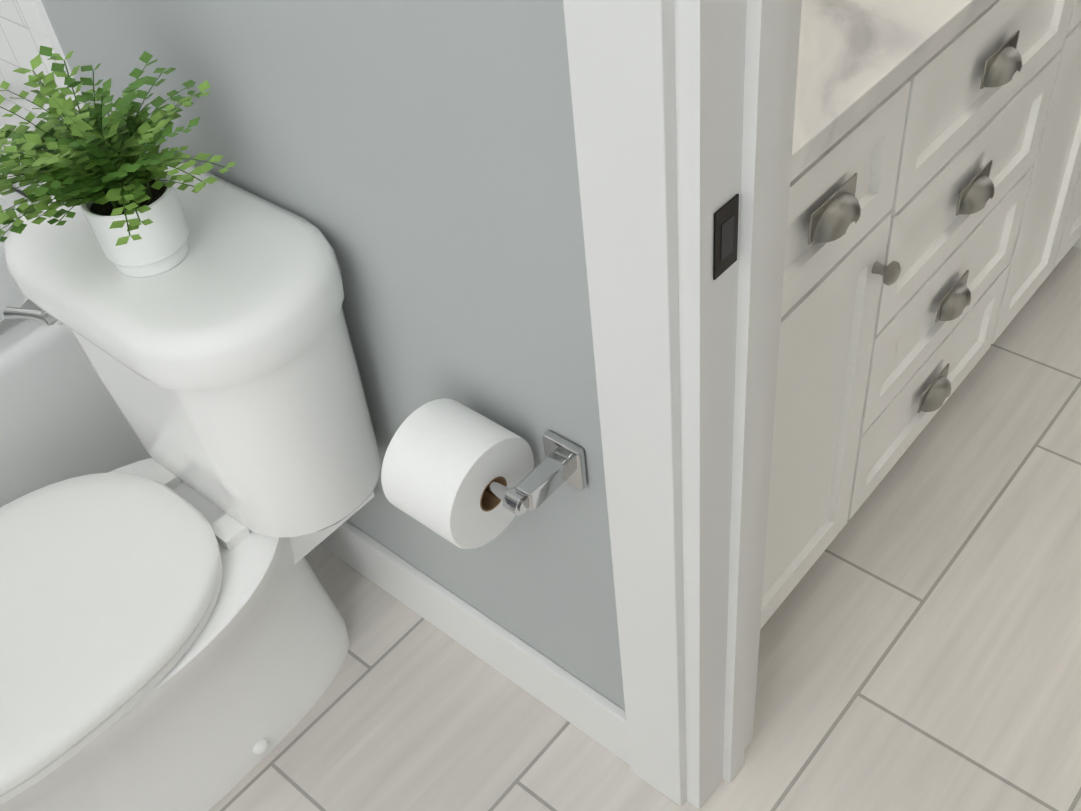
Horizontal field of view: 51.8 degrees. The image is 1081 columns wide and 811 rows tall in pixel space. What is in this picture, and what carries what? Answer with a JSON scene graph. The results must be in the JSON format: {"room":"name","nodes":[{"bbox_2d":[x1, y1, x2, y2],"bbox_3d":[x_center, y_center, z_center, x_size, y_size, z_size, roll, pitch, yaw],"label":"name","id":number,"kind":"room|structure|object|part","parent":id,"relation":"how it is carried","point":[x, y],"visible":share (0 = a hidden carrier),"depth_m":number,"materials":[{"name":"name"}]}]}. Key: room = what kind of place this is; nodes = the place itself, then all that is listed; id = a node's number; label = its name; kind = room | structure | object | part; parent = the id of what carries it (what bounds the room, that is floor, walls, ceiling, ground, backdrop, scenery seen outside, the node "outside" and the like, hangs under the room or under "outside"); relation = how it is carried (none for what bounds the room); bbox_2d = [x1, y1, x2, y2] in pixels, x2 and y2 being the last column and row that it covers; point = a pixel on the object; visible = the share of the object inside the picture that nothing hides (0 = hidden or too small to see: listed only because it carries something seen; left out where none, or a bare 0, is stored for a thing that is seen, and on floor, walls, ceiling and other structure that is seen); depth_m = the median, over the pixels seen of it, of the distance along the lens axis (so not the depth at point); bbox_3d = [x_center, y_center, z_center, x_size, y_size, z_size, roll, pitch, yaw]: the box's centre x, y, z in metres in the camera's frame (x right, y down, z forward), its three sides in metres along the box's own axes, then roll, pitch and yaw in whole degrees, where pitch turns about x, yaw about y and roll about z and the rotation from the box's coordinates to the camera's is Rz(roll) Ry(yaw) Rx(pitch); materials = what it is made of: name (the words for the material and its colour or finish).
{"room":"bathroom","nodes":[
{"label":"bathroom","id":0,"kind":"room"},
{"bbox_2d":[41,0,624,710],"bbox_3d":[-0.189,-0.631,0.819,3.020,2.740,0.120,28,54,31],"label":"wall","id":1,"kind":"structure","parent":0,"point":[415,162],"depth_m":1.16,"materials":[{"name":"grey paint"}]},
{"bbox_2d":[0,0,88,154],"bbox_3d":[-1.006,-1.173,1.125,0.795,2.230,0.010,28,54,31],"label":"wall tile","id":2,"kind":"structure","parent":1,"relation":"attached to","point":[26,30],"depth_m":1.51,"materials":[{"name":"white tile"}]},
{"bbox_2d":[320,521,629,764],"bbox_3d":[-0.210,0.286,1.767,0.897,0.120,0.014,28,54,31],"label":"baseboard","id":3,"kind":"structure","parent":1,"relation":"attached to","point":[578,704],"depth_m":1.66,"materials":[{"name":"white paint"}]},
{"bbox_2d":[485,431,587,515],"bbox_3d":[-0.059,0.050,1.221,0.212,0.060,0.090,28,54,31],"label":"mount","id":4,"kind":"object","parent":1,"relation":"attached to","point":[561,463],"visible":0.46,"depth_m":1.17,"materials":[{"name":"silver metal"}]},
{"bbox_2d":[381,398,533,548],"bbox_3d":[-0.090,0.074,1.223,0.106,0.136,0.136,28,54,31],"label":"toilet paper roll","id":5,"kind":"object","parent":4,"relation":"on","point":[446,462],"visible":0.96,"depth_m":1.18,"materials":[{"name":"paper"}]},
{"bbox_2d":[563,0,801,808],"bbox_3d":[0.426,-0.117,0.608,0.966,2.175,0.164,28,54,31],"label":"door frame","id":6,"kind":"structure","parent":1,"relation":"attached to","point":[683,114],"depth_m":0.96,"materials":[{"name":"white paint"}]},
{"bbox_3d":[0.148,-0.134,0.889,0.003,0.065,0.033,28,54,31],"label":"door strike trim","id":7,"kind":"part","parent":6,"relation":"part of","materials":[{"name":"black metal"}]},
{"bbox_2d":[209,246,1080,810],"bbox_3d":[-0.335,0.619,1.571,3.020,0.060,3.885,28,54,31],"label":"floor","id":8,"kind":"structure","parent":0,"point":[919,644],"depth_m":1.66,"materials":[{"name":"beige tile"}]},
{"bbox_2d":[0,319,151,506],"bbox_3d":[-1.337,0.201,1.734,0.757,0.509,1.384,28,54,31],"label":"bathtub","id":9,"kind":"object","parent":8,"relation":"on","point":[62,418],"visible":0.15,"depth_m":1.71,"materials":[{"name":"white ceramic"}]},
{"bbox_2d":[0,161,380,810],"bbox_3d":[-0.557,0.221,1.406,0.471,0.781,0.742,28,54,31],"label":"toilet","id":10,"kind":"object","parent":8,"relation":"on","point":[174,634],"visible":0.96,"depth_m":1.30,"materials":[{"name":"white ceramic"}]},
{"bbox_2d":[0,45,235,276],"bbox_3d":[-0.445,-0.238,1.123,0.328,0.245,0.312,28,54,31],"label":"fern plant","id":11,"kind":"object","parent":10,"relation":"on","point":[113,176],"visible":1,"depth_m":1.11,"materials":[{"name":"green plant"}]},
{"bbox_2d":[760,54,935,628],"bbox_3d":[0.102,-0.081,1.563,0.619,0.864,0.320,28,54,31],"label":"base cabinet","id":12,"kind":"object","parent":8,"relation":"on","point":[849,210],"depth_m":1.34,"materials":[{"name":"white wood"}]},
{"bbox_2d":[790,0,995,181],"bbox_3d":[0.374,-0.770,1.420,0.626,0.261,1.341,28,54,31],"label":"countertop","id":13,"kind":"structure","parent":12,"relation":"on","point":[858,60],"depth_m":1.16,"materials":[{"name":"stone"}]},
{"bbox_2d":[864,0,1080,501],"bbox_3d":[0.365,-0.314,1.765,0.619,0.864,0.588,28,54,31],"label":"base cabinet","id":14,"kind":"object","parent":8,"relation":"on","point":[933,235],"depth_m":1.58,"materials":[{"name":"white wood"}]},
{"bbox_2d":[1020,72,1080,309],"bbox_3d":[0.692,-0.604,2.018,0.619,0.864,0.521,28,54,31],"label":"base cabinet","id":15,"kind":"object","parent":8,"relation":"on","point":[1061,230],"depth_m":1.96,"materials":[{"name":"white wood"}]},
{"bbox_3d":[0.272,-1.746,1.901,4.340,2.740,0.120,28,54,31],"label":"wall","id":16,"kind":"structure","parent":0,"visible":0},
{"bbox_2d":[1073,236,1080,248],"bbox_3d":[1.356,-0.973,1.347,0.926,2.190,0.168,28,54,31],"label":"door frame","id":17,"kind":"structure","parent":16,"relation":"attached to","point":[1077,244],"depth_m":2.29,"materials":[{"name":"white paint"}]}
]}

